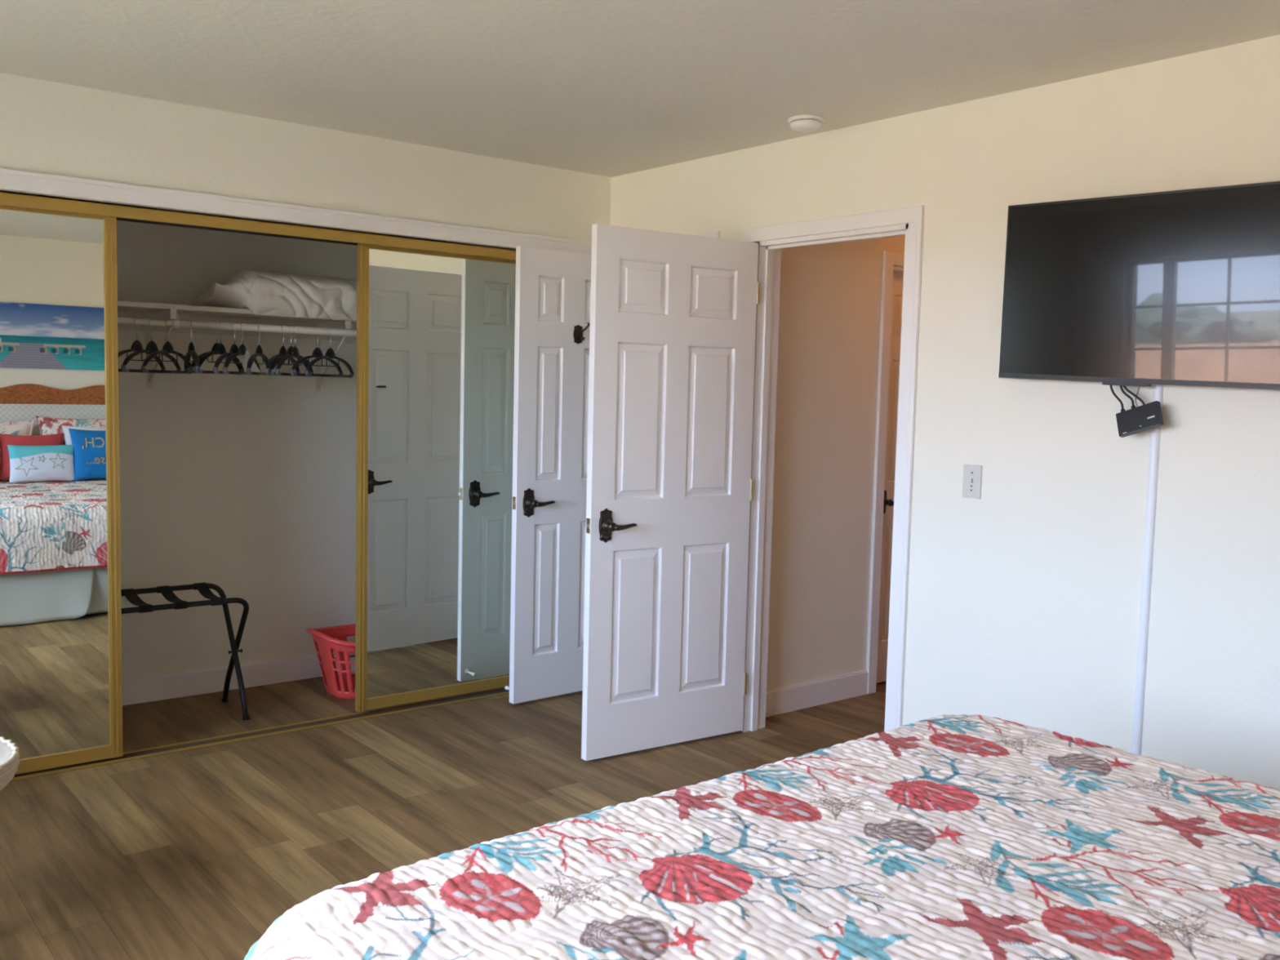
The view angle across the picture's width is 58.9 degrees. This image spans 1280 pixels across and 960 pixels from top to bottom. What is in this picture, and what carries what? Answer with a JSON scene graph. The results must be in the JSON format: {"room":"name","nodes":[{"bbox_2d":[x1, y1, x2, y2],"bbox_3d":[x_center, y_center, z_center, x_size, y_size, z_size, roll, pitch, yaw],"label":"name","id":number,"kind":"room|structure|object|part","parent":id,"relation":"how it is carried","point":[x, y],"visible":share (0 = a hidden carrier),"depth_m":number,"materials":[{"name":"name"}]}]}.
{"room":"bedroom","nodes":[
{"label":"bedroom","id":0,"kind":"room"},
{"bbox_2d":[116,220,357,679],"bbox_3d":[-1.206,-0.274,5.787,5.950,2.440,0.100,-2,6,-39],"label":"wall","id":1,"kind":"structure","parent":0,"point":[244,486],"depth_m":5.20,"materials":[{"name":"white paint"}]},
{"bbox_2d":[146,308,176,388],"bbox_3d":[-2.030,-0.553,4.808,0.024,0.332,0.342,-2,6,-39],"label":"shelf bracket","id":2,"kind":"object","parent":1,"relation":"attached to","point":[172,311],"visible":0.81,"depth_m":4.91,"materials":[{"name":"beige metal"}]},
{"bbox_3d":[-2.137,-0.523,4.942,0.024,0.246,0.003,-2,6,-39],"label":"wall plate","id":3,"kind":"part","parent":2,"relation":"part of","materials":[{"name":"beige metal"}]},
{"bbox_3d":[-2.020,-0.696,4.788,0.024,0.043,0.322,-2,6,-39],"label":"hook plate","id":4,"kind":"part","parent":2,"relation":"part of","materials":[{"name":"beige metal"}]},
{"bbox_2d":[117,317,356,336],"bbox_3d":[-1.833,-0.650,4.752,3.500,0.036,0.036,-2,6,-39],"label":"closet rod","id":5,"kind":"object","parent":2,"relation":"attached to","point":[175,323],"visible":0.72,"depth_m":4.83,"materials":[{"name":"beige metal"}]},
{"bbox_2d":[118,317,165,373],"bbox_3d":[-2.039,-0.547,4.596,0.028,0.223,0.428,2,5,5],"label":"clothes hanger","id":6,"kind":"object","parent":5,"relation":"hanging from","point":[136,345],"visible":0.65,"depth_m":4.58,"materials":[{"name":"black plastic"}]},
{"bbox_3d":[-2.050,-0.484,4.495,0.025,0.079,0.204,2,5,5],"label":"shoulder arm","id":7,"kind":"part","parent":6,"relation":"part of","materials":[{"name":"black plastic"}]},
{"bbox_3d":[-2.030,-0.501,4.705,0.025,0.079,0.204,2,5,5],"label":"shoulder arm","id":8,"kind":"part","parent":6,"relation":"part of","materials":[{"name":"black plastic"}]},
{"bbox_2d":[120,318,181,373],"bbox_3d":[-1.994,-0.549,4.632,0.028,0.223,0.428,2,5,7],"label":"clothes hanger","id":9,"kind":"object","parent":5,"relation":"hanging from","point":[151,347],"visible":0.89,"depth_m":4.60,"materials":[{"name":"black plastic"}]},
{"bbox_3d":[-2.008,-0.486,4.532,0.025,0.079,0.204,2,5,7],"label":"shoulder arm","id":10,"kind":"part","parent":9,"relation":"part of","materials":[{"name":"black plastic"}]},
{"bbox_3d":[-1.982,-0.502,4.741,0.025,0.079,0.204,2,5,7],"label":"shoulder arm","id":11,"kind":"part","parent":9,"relation":"part of","materials":[{"name":"black plastic"}]},
{"bbox_2d":[141,319,191,373],"bbox_3d":[-1.945,-0.551,4.672,0.028,0.223,0.428,2,5,3],"label":"clothes hanger","id":12,"kind":"object","parent":5,"relation":"hanging from","point":[167,348],"visible":0.94,"depth_m":4.65,"materials":[{"name":"black plastic"}]},
{"bbox_3d":[-1.952,-0.488,4.571,0.025,0.079,0.204,2,5,3],"label":"shoulder arm","id":13,"kind":"part","parent":12,"relation":"part of","materials":[{"name":"black plastic"}]},
{"bbox_3d":[-1.939,-0.505,4.781,0.025,0.079,0.204,2,5,3],"label":"shoulder arm","id":14,"kind":"part","parent":12,"relation":"part of","materials":[{"name":"black plastic"}]},
{"bbox_2d":[183,320,199,373],"bbox_3d":[-1.872,-0.557,4.730,0.028,0.223,0.428,-1,5,-27],"label":"clothes hanger","id":15,"kind":"object","parent":5,"relation":"hanging from","point":[191,349],"visible":0.94,"depth_m":4.70,"materials":[{"name":"black plastic"}]},
{"bbox_3d":[-1.922,-0.511,4.827,0.025,0.079,0.204,-1,5,-27],"label":"shoulder arm","id":16,"kind":"part","parent":15,"relation":"part of","materials":[{"name":"black plastic"}]},
{"bbox_3d":[-1.825,-0.494,4.641,0.025,0.079,0.204,-1,5,-27],"label":"shoulder arm","id":17,"kind":"part","parent":15,"relation":"part of","materials":[{"name":"black plastic"}]},
{"bbox_2d":[189,320,242,374],"bbox_3d":[-1.790,-0.560,4.796,0.028,0.223,0.428,2,5,8],"label":"clothes hanger","id":18,"kind":"object","parent":5,"relation":"hanging from","point":[192,370],"visible":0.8,"depth_m":4.76,"materials":[{"name":"black plastic"}]},
{"bbox_3d":[-1.805,-0.497,4.696,0.025,0.079,0.204,2,5,8],"label":"shoulder arm","id":19,"kind":"part","parent":18,"relation":"part of","materials":[{"name":"black plastic"}]},
{"bbox_3d":[-1.777,-0.513,4.905,0.025,0.079,0.204,2,5,8],"label":"shoulder arm","id":20,"kind":"part","parent":18,"relation":"part of","materials":[{"name":"black plastic"}]},
{"bbox_2d":[198,321,244,374],"bbox_3d":[-1.777,-0.561,4.806,0.028,0.223,0.428,2,5,5],"label":"clothes hanger","id":21,"kind":"object","parent":5,"relation":"hanging from","point":[220,349],"visible":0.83,"depth_m":4.76,"materials":[{"name":"black plastic"}]},
{"bbox_3d":[-1.788,-0.498,4.705,0.025,0.079,0.204,2,5,5],"label":"shoulder arm","id":22,"kind":"part","parent":21,"relation":"part of","materials":[{"name":"black plastic"}]},
{"bbox_3d":[-1.769,-0.514,4.915,0.025,0.079,0.204,2,5,5],"label":"shoulder arm","id":23,"kind":"part","parent":21,"relation":"part of","materials":[{"name":"black plastic"}]},
{"bbox_2d":[213,322,260,377],"bbox_3d":[-1.694,-0.557,4.842,0.104,0.231,0.428,2,5,1],"label":"clothes hanger","id":24,"kind":"object","parent":5,"relation":"hanging from","point":[243,358],"visible":0.77,"depth_m":4.83,"materials":[{"name":"black plastic"}]},
{"bbox_3d":[-1.736,-0.499,4.742,0.025,0.079,0.204,2,5,1],"label":"shoulder arm","id":25,"kind":"part","parent":24,"relation":"part of","materials":[{"name":"black plastic"}]},
{"bbox_2d":[222,322,260,375],"bbox_3d":[-1.706,-0.563,4.864,0.028,0.223,0.428,1,5,0],"label":"clothes hanger","id":26,"kind":"object","parent":5,"relation":"hanging from","point":[242,350],"visible":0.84,"depth_m":4.80,"materials":[{"name":"black plastic"}]},
{"bbox_3d":[-1.707,-0.500,4.763,0.025,0.079,0.204,1,5,0],"label":"shoulder arm","id":27,"kind":"part","parent":26,"relation":"part of","materials":[{"name":"black plastic"}]},
{"bbox_2d":[246,323,271,375],"bbox_3d":[-1.649,-0.566,4.910,0.028,0.223,0.428,1,5,-7],"label":"clothes hanger","id":28,"kind":"object","parent":5,"relation":"hanging from","point":[259,352],"visible":0.85,"depth_m":4.87,"materials":[{"name":"black plastic"}]},
{"bbox_3d":[-1.638,-0.502,4.809,0.025,0.079,0.204,1,5,-7],"label":"shoulder arm","id":29,"kind":"part","parent":28,"relation":"part of","materials":[{"name":"black plastic"}]},
{"bbox_3d":[-1.662,-0.520,5.019,0.025,0.079,0.204,1,5,-7],"label":"shoulder arm","id":30,"kind":"part","parent":28,"relation":"part of","materials":[{"name":"black plastic"}]},
{"bbox_2d":[265,324,300,376],"bbox_3d":[-1.566,-0.569,4.976,0.028,0.223,0.428,1,5,1],"label":"clothes hanger","id":31,"kind":"object","parent":5,"relation":"hanging from","point":[282,351],"visible":0.7,"depth_m":4.94,"materials":[{"name":"black plastic"}]},
{"bbox_3d":[-1.569,-0.506,4.875,0.025,0.079,0.204,1,5,1],"label":"shoulder arm","id":32,"kind":"part","parent":31,"relation":"part of","materials":[{"name":"black plastic"}]},
{"bbox_3d":[-1.566,-0.523,5.086,0.025,0.079,0.204,1,5,1],"label":"shoulder arm","id":33,"kind":"part","parent":31,"relation":"part of","materials":[{"name":"black plastic"}]},
{"bbox_2d":[269,324,311,375],"bbox_3d":[-1.538,-0.570,4.999,0.028,0.223,0.428,2,5,6],"label":"clothes hanger","id":34,"kind":"object","parent":5,"relation":"hanging from","point":[275,362],"visible":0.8,"depth_m":4.92,"materials":[{"name":"black plastic"}]},
{"bbox_3d":[-1.550,-0.507,4.898,0.025,0.079,0.204,2,5,5],"label":"shoulder arm","id":35,"kind":"part","parent":34,"relation":"part of","materials":[{"name":"black plastic"}]},
{"bbox_3d":[-1.529,-0.524,5.108,0.025,0.079,0.204,2,5,5],"label":"shoulder arm","id":36,"kind":"part","parent":34,"relation":"part of","materials":[{"name":"black plastic"}]},
{"bbox_2d":[275,325,313,377],"bbox_3d":[-1.524,-0.571,5.010,0.028,0.223,0.428,2,5,4],"label":"clothes hanger","id":37,"kind":"object","parent":5,"relation":"hanging from","point":[295,352],"visible":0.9,"depth_m":4.94,"materials":[{"name":"black plastic"}]},
{"bbox_3d":[-1.532,-0.508,4.909,0.025,0.079,0.204,2,5,4],"label":"shoulder arm","id":38,"kind":"part","parent":37,"relation":"part of","materials":[{"name":"black plastic"}]},
{"bbox_3d":[-1.519,-0.524,5.120,0.025,0.079,0.204,2,5,4],"label":"shoulder arm","id":39,"kind":"part","parent":37,"relation":"part of","materials":[{"name":"black plastic"}]},
{"bbox_2d":[289,326,342,377],"bbox_3d":[-1.443,-0.574,5.075,0.028,0.223,0.428,3,5,14],"label":"clothes hanger","id":40,"kind":"object","parent":5,"relation":"hanging from","point":[317,353],"visible":0.79,"depth_m":5.04,"materials":[{"name":"black plastic"}]},
{"bbox_3d":[-1.472,-0.512,4.978,0.025,0.079,0.204,3,5,15],"label":"shoulder arm","id":41,"kind":"part","parent":40,"relation":"part of","materials":[{"name":"black plastic"}]},
{"bbox_3d":[-1.417,-0.527,5.181,0.025,0.079,0.204,3,5,15],"label":"shoulder arm","id":42,"kind":"part","parent":40,"relation":"part of","materials":[{"name":"black plastic"}]},
{"bbox_2d":[304,327,354,377],"bbox_3d":[-1.397,-0.576,5.113,0.028,0.223,0.428,2,5,13],"label":"clothes hanger","id":43,"kind":"object","parent":5,"relation":"hanging from","point":[330,353],"visible":1,"depth_m":5.10,"materials":[{"name":"black plastic"}]},
{"bbox_3d":[-1.422,-0.514,5.014,0.025,0.079,0.204,2,5,13],"label":"shoulder arm","id":44,"kind":"part","parent":43,"relation":"part of","materials":[{"name":"black plastic"}]},
{"bbox_3d":[-1.373,-0.529,5.220,0.025,0.079,0.204,2,5,13],"label":"shoulder arm","id":45,"kind":"part","parent":43,"relation":"part of","materials":[{"name":"black plastic"}]},
{"bbox_2d":[117,301,356,341],"bbox_3d":[-1.936,-0.689,4.879,3.500,0.103,0.328,-2,6,-39],"label":"closet shelf","id":46,"kind":"object","parent":1,"relation":"attached to","point":[125,308],"visible":0.2,"depth_m":5.04,"materials":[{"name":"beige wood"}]},
{"bbox_2d":[191,270,356,321],"bbox_3d":[-1.565,-0.815,5.106,0.800,0.221,0.392,-2,6,-39],"label":"bed pillow","id":47,"kind":"object","parent":46,"relation":"on","point":[264,293],"visible":0.83,"depth_m":4.92,"materials":[{"name":"beige fabric"}]},
{"bbox_2d":[121,651,355,705],"bbox_3d":[-2.074,0.925,5.130,3.500,0.112,0.014,-2,6,-39],"label":"baseboard","id":48,"kind":"structure","parent":1,"relation":"attached to","point":[187,683],"depth_m":5.21,"materials":[{"name":"white wood"}]},
{"bbox_2d":[315,320,351,391],"bbox_3d":[-1.433,-0.577,5.288,0.024,0.332,0.342,-2,6,-39],"label":"shelf bracket","id":49,"kind":"object","parent":1,"relation":"attached to","point":[348,323],"visible":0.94,"depth_m":5.39,"materials":[{"name":"beige metal"}]},
{"bbox_3d":[-1.540,-0.547,5.423,0.024,0.246,0.003,-2,6,-39],"label":"wall plate","id":50,"kind":"part","parent":49,"relation":"part of","materials":[{"name":"beige metal"}]},
{"bbox_3d":[-1.423,-0.720,5.269,0.024,0.043,0.322,-2,6,-39],"label":"hook plate","id":51,"kind":"part","parent":49,"relation":"part of","materials":[{"name":"beige metal"}]},
{"bbox_2d":[0,72,611,241],"bbox_3d":[-1.827,-0.165,4.231,4.425,2.440,0.110,-2,6,-39],"label":"wall","id":52,"kind":"structure","parent":0,"point":[46,126],"depth_m":4.39,"materials":[{"name":"white paint"}]},
{"bbox_2d":[0,190,515,260],"bbox_3d":[-1.564,-0.987,4.391,3.185,0.047,0.096,-2,6,-39],"label":"header track","id":53,"kind":"object","parent":52,"relation":"attached to","point":[122,212],"visible":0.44,"depth_m":4.37,"materials":[{"name":"gold metal"}]},
{"bbox_2d":[0,168,591,254],"bbox_3d":[-1.569,-0.017,4.444,3.325,2.124,0.130,-2,6,-39],"label":"trim","id":54,"kind":"structure","parent":52,"relation":"attached to","point":[11,180],"depth_m":4.36,"materials":[{"name":"white wood"}]},
{"bbox_2d":[0,673,886,959],"bbox_3d":[0.223,1.194,3.361,6.900,0.030,5.920,-2,6,-39],"label":"floor","id":55,"kind":"structure","parent":0,"point":[195,854],"depth_m":3.89,"materials":[{"name":"laminate"}]},
{"bbox_2d":[0,737,19,791],"bbox_3d":[-1.866,0.936,2.882,0.515,0.460,0.514,2,5,10],"label":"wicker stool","id":56,"kind":"object","parent":55,"relation":"on","point":[9,754],"visible":1,"depth_m":2.93,"materials":[{"name":"white"}]},
{"bbox_2d":[120,582,248,719],"bbox_3d":[-1.982,0.741,4.740,0.631,0.553,0.343,-2,6,-39],"label":"luggage rack","id":57,"kind":"object","parent":55,"relation":"on","point":[131,594],"visible":0.56,"depth_m":4.82,"materials":[{"name":"black metal"}]},
{"bbox_2d":[10,687,509,781],"bbox_3d":[-1.619,1.034,4.559,3.185,0.008,0.084,-2,6,-39],"label":"floor track","id":58,"kind":"object","parent":55,"relation":"on","point":[193,744],"visible":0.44,"depth_m":4.63,"materials":[{"name":"gold metal"}]},
{"bbox_2d":[0,204,123,774],"bbox_3d":[-2.351,0.053,3.837,1.101,2.005,0.032,-2,6,-39],"label":"sliding door","id":59,"kind":"structure","parent":58,"relation":"on","point":[61,682],"depth_m":4.05,"materials":[{"name":"gold metal"}]},
{"bbox_3d":[-2.329,-0.933,3.760,1.019,0.026,0.028,-2,6,-39],"label":"rail","id":60,"kind":"part","parent":59,"relation":"part of","materials":[{"name":"gold metal"}]},
{"bbox_3d":[-2.376,1.028,3.916,1.019,0.048,0.028,-2,6,-39],"label":"rail","id":61,"kind":"part","parent":59,"relation":"part of","materials":[{"name":"gold metal"}]},
{"bbox_2d":[355,243,515,711],"bbox_3d":[-0.780,-0.015,5.144,1.071,2.000,0.032,-2,6,-39],"label":"sliding door","id":62,"kind":"structure","parent":58,"relation":"on","point":[436,330],"depth_m":5.03,"materials":[{"name":"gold metal"}]},
{"bbox_3d":[-0.805,0.957,5.223,0.989,0.048,0.028,-2,6,-39],"label":"rail","id":63,"kind":"part","parent":62,"relation":"part of","materials":[{"name":"gold metal"}]},
{"bbox_3d":[-0.758,-0.999,5.067,0.989,0.026,0.028,-2,6,-39],"label":"rail","id":64,"kind":"part","parent":62,"relation":"part of","materials":[{"name":"gold metal"}]},
{"bbox_2d":[306,623,355,699],"bbox_3d":[-1.255,0.829,5.329,0.598,0.310,0.427,-2,6,-39],"label":"laundry basket","id":65,"kind":"object","parent":55,"relation":"on","point":[341,687],"visible":0.34,"depth_m":5.15,"materials":[{"name":"red plastic"}]},
{"bbox_3d":[0.742,1.011,1.556,1.858,0.646,2.061,-3,6,-41],"label":"bed","id":66,"kind":"object","parent":55,"relation":"on","visible":0},
{"bbox_2d":[244,714,1279,959],"bbox_3d":[0.717,0.948,1.553,2.051,0.588,2.168,-2,6,-39],"label":"quilt","id":67,"kind":"object","parent":66,"relation":"on","point":[963,837],"visible":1,"depth_m":1.81,"materials":[{"name":"fabric"}]},
{"bbox_2d":[0,0,1279,177],"bbox_3d":[0.313,-1.303,3.173,6.800,0.100,5.900,-2,6,-39],"label":"ceiling","id":68,"kind":"structure","parent":0,"point":[608,88],"depth_m":3.45,"materials":[{"name":"beige paint"}]},
{"bbox_2d":[787,114,824,133],"bbox_3d":[0.609,-1.302,4.154,0.134,0.044,0.134,-2,6,-39],"label":"smoke detector","id":69,"kind":"object","parent":68,"relation":"attached to","point":[805,123],"visible":1,"depth_m":4.11,"materials":[{"name":"white plastic"}]},
{"bbox_2d":[766,235,905,690],"bbox_3d":[1.303,-0.198,5.607,2.175,2.440,0.120,-2,6,-39],"label":"wall","id":70,"kind":"structure","parent":0,"point":[830,295],"depth_m":5.17,"materials":[{"name":"white paint"}]},
{"bbox_2d":[765,670,868,717],"bbox_3d":[0.784,0.987,5.218,0.805,0.115,0.014,-2,6,-39],"label":"baseboard","id":71,"kind":"structure","parent":70,"relation":"attached to","point":[821,691],"depth_m":5.23,"materials":[{"name":"white wood"}]},
{"bbox_2d":[866,250,904,693],"bbox_3d":[1.443,-0.039,5.728,0.935,2.110,0.143,-2,6,-39],"label":"trim","id":72,"kind":"structure","parent":70,"relation":"attached to","point":[891,260],"depth_m":5.39,"materials":[{"name":"white wood"}]},
{"bbox_2d":[875,271,903,683],"bbox_3d":[1.427,-0.013,5.754,0.775,2.030,0.169,-2,6,-39],"label":"door","id":73,"kind":"structure","parent":70,"relation":"in","point":[898,277],"depth_m":5.57,"materials":[{"name":"white wood"}]},
{"bbox_3d":[1.188,0.108,5.544,0.062,0.132,0.011,-2,6,-39],"label":"handle","id":74,"kind":"part","parent":73,"relation":"part of","materials":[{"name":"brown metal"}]},
{"bbox_2d":[609,35,1279,790],"bbox_3d":[1.409,-0.040,3.650,0.125,2.440,4.870,-2,6,-39],"label":"wall","id":75,"kind":"structure","parent":0,"point":[1024,600],"depth_m":3.62,"materials":[{"name":"white paint"}]},
{"bbox_2d":[504,245,591,703],"bbox_3d":[-0.331,-0.018,5.219,0.618,2.030,0.179,-2,6,-40],"label":"door","id":76,"kind":"structure","parent":75,"relation":"in","point":[553,287],"depth_m":5.12,"materials":[{"name":"white wood"}]},
{"bbox_3d":[-0.558,0.102,5.030,0.003,0.057,0.025,-3,6,-40],"label":"latch plate","id":77,"kind":"part","parent":76,"relation":"part of","materials":[{"name":"gold metal"}]},
{"bbox_3d":[-0.494,0.102,5.055,0.062,0.132,0.011,-3,6,-40],"label":"handle","id":78,"kind":"part","parent":76,"relation":"part of","materials":[{"name":"brown metal"}]},
{"bbox_3d":[-0.424,0.106,5.054,0.103,0.026,0.032,-2,6,-40],"label":"lever","id":79,"kind":"part","parent":76,"relation":"part of","materials":[{"name":"brown metal"}]},
{"bbox_2d":[573,322,589,343],"bbox_3d":[-0.263,-0.666,5.142,0.053,0.098,0.061,-2,6,-40],"label":"robe hook","id":80,"kind":"object","parent":76,"relation":"attached to","point":[578,331],"visible":1,"depth_m":5.15,"materials":[{"name":"brown metal"}]},
{"bbox_3d":[-0.280,-0.663,5.162,0.053,0.088,0.009,-3,6,-40],"label":"plate","id":81,"kind":"part","parent":80,"relation":"part of","materials":[{"name":"brown metal"}]},
{"bbox_2d":[581,223,759,760],"bbox_3d":[0.128,0.054,4.500,0.800,2.030,0.169,-2,6,-35],"label":"door","id":82,"kind":"structure","parent":75,"relation":"in","point":[670,484],"depth_m":4.46,"materials":[{"name":"white wood"}]},
{"bbox_3d":[-0.195,0.173,4.287,0.003,0.057,0.025,-2,6,-35],"label":"latch plate","id":83,"kind":"part","parent":82,"relation":"part of","materials":[{"name":"gold metal"}]},
{"bbox_3d":[-0.128,0.174,4.306,0.062,0.132,0.011,-2,6,-35],"label":"handle","id":84,"kind":"part","parent":82,"relation":"part of","materials":[{"name":"brown metal"}]},
{"bbox_3d":[-0.059,0.178,4.298,0.103,0.026,0.032,-2,6,-35],"label":"lever","id":85,"kind":"part","parent":82,"relation":"part of","materials":[{"name":"brown metal"}]},
{"bbox_2d":[689,231,719,238],"bbox_3d":[0.089,-0.031,5.176,0.016,2.116,0.708,-2,6,-39],"label":"trim","id":86,"kind":"structure","parent":75,"relation":"attached to","point":[716,234],"depth_m":4.85,"materials":[{"name":"white"}]},
{"bbox_2d":[741,223,908,732],"bbox_3d":[0.747,0.073,4.477,0.127,2.052,0.776,-2,6,-39],"label":"trim","id":87,"kind":"structure","parent":75,"relation":"attached to","point":[769,257],"depth_m":4.74,"materials":[{"name":"white wood"}]},
{"bbox_2d":[742,204,924,729],"bbox_3d":[0.690,0.046,4.434,0.016,2.110,0.906,-2,6,-39],"label":"trim","id":88,"kind":"structure","parent":75,"relation":"attached to","point":[913,215],"depth_m":4.11,"materials":[{"name":"white wood"}]},
{"bbox_2d":[962,464,982,498],"bbox_3d":[1.134,0.005,3.880,0.016,0.115,0.071,-2,6,-39],"label":"light switch","id":89,"kind":"object","parent":75,"relation":"attached to","point":[972,473],"visible":1,"depth_m":3.88,"materials":[{"name":"beige plastic"}]},
{"bbox_2d":[998,181,1279,390],"bbox_3d":[1.509,-0.559,3.332,0.086,0.582,0.981,-2,6,-39],"label":"television","id":90,"kind":"object","parent":75,"relation":"attached to","point":[1176,287],"visible":1,"depth_m":3.31,"materials":[{"name":"black plastic"}]},
{"bbox_2d":[1109,385,1164,437],"bbox_3d":[1.473,-0.226,3.370,0.040,0.203,0.181,-2,6,-39],"label":"cable box","id":91,"kind":"object","parent":90,"relation":"hanging from","point":[1144,417],"visible":1,"depth_m":3.36,"materials":[{"name":"black plastic"}]},
{"bbox_2d":[1131,384,1163,755],"bbox_3d":[1.522,0.353,3.418,0.014,1.500,0.029,-2,6,-39],"label":"cable cover","id":92,"kind":"object","parent":75,"relation":"attached to","point":[1157,393],"visible":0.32,"depth_m":3.41,"materials":[{"name":"white plastic"}]}
]}

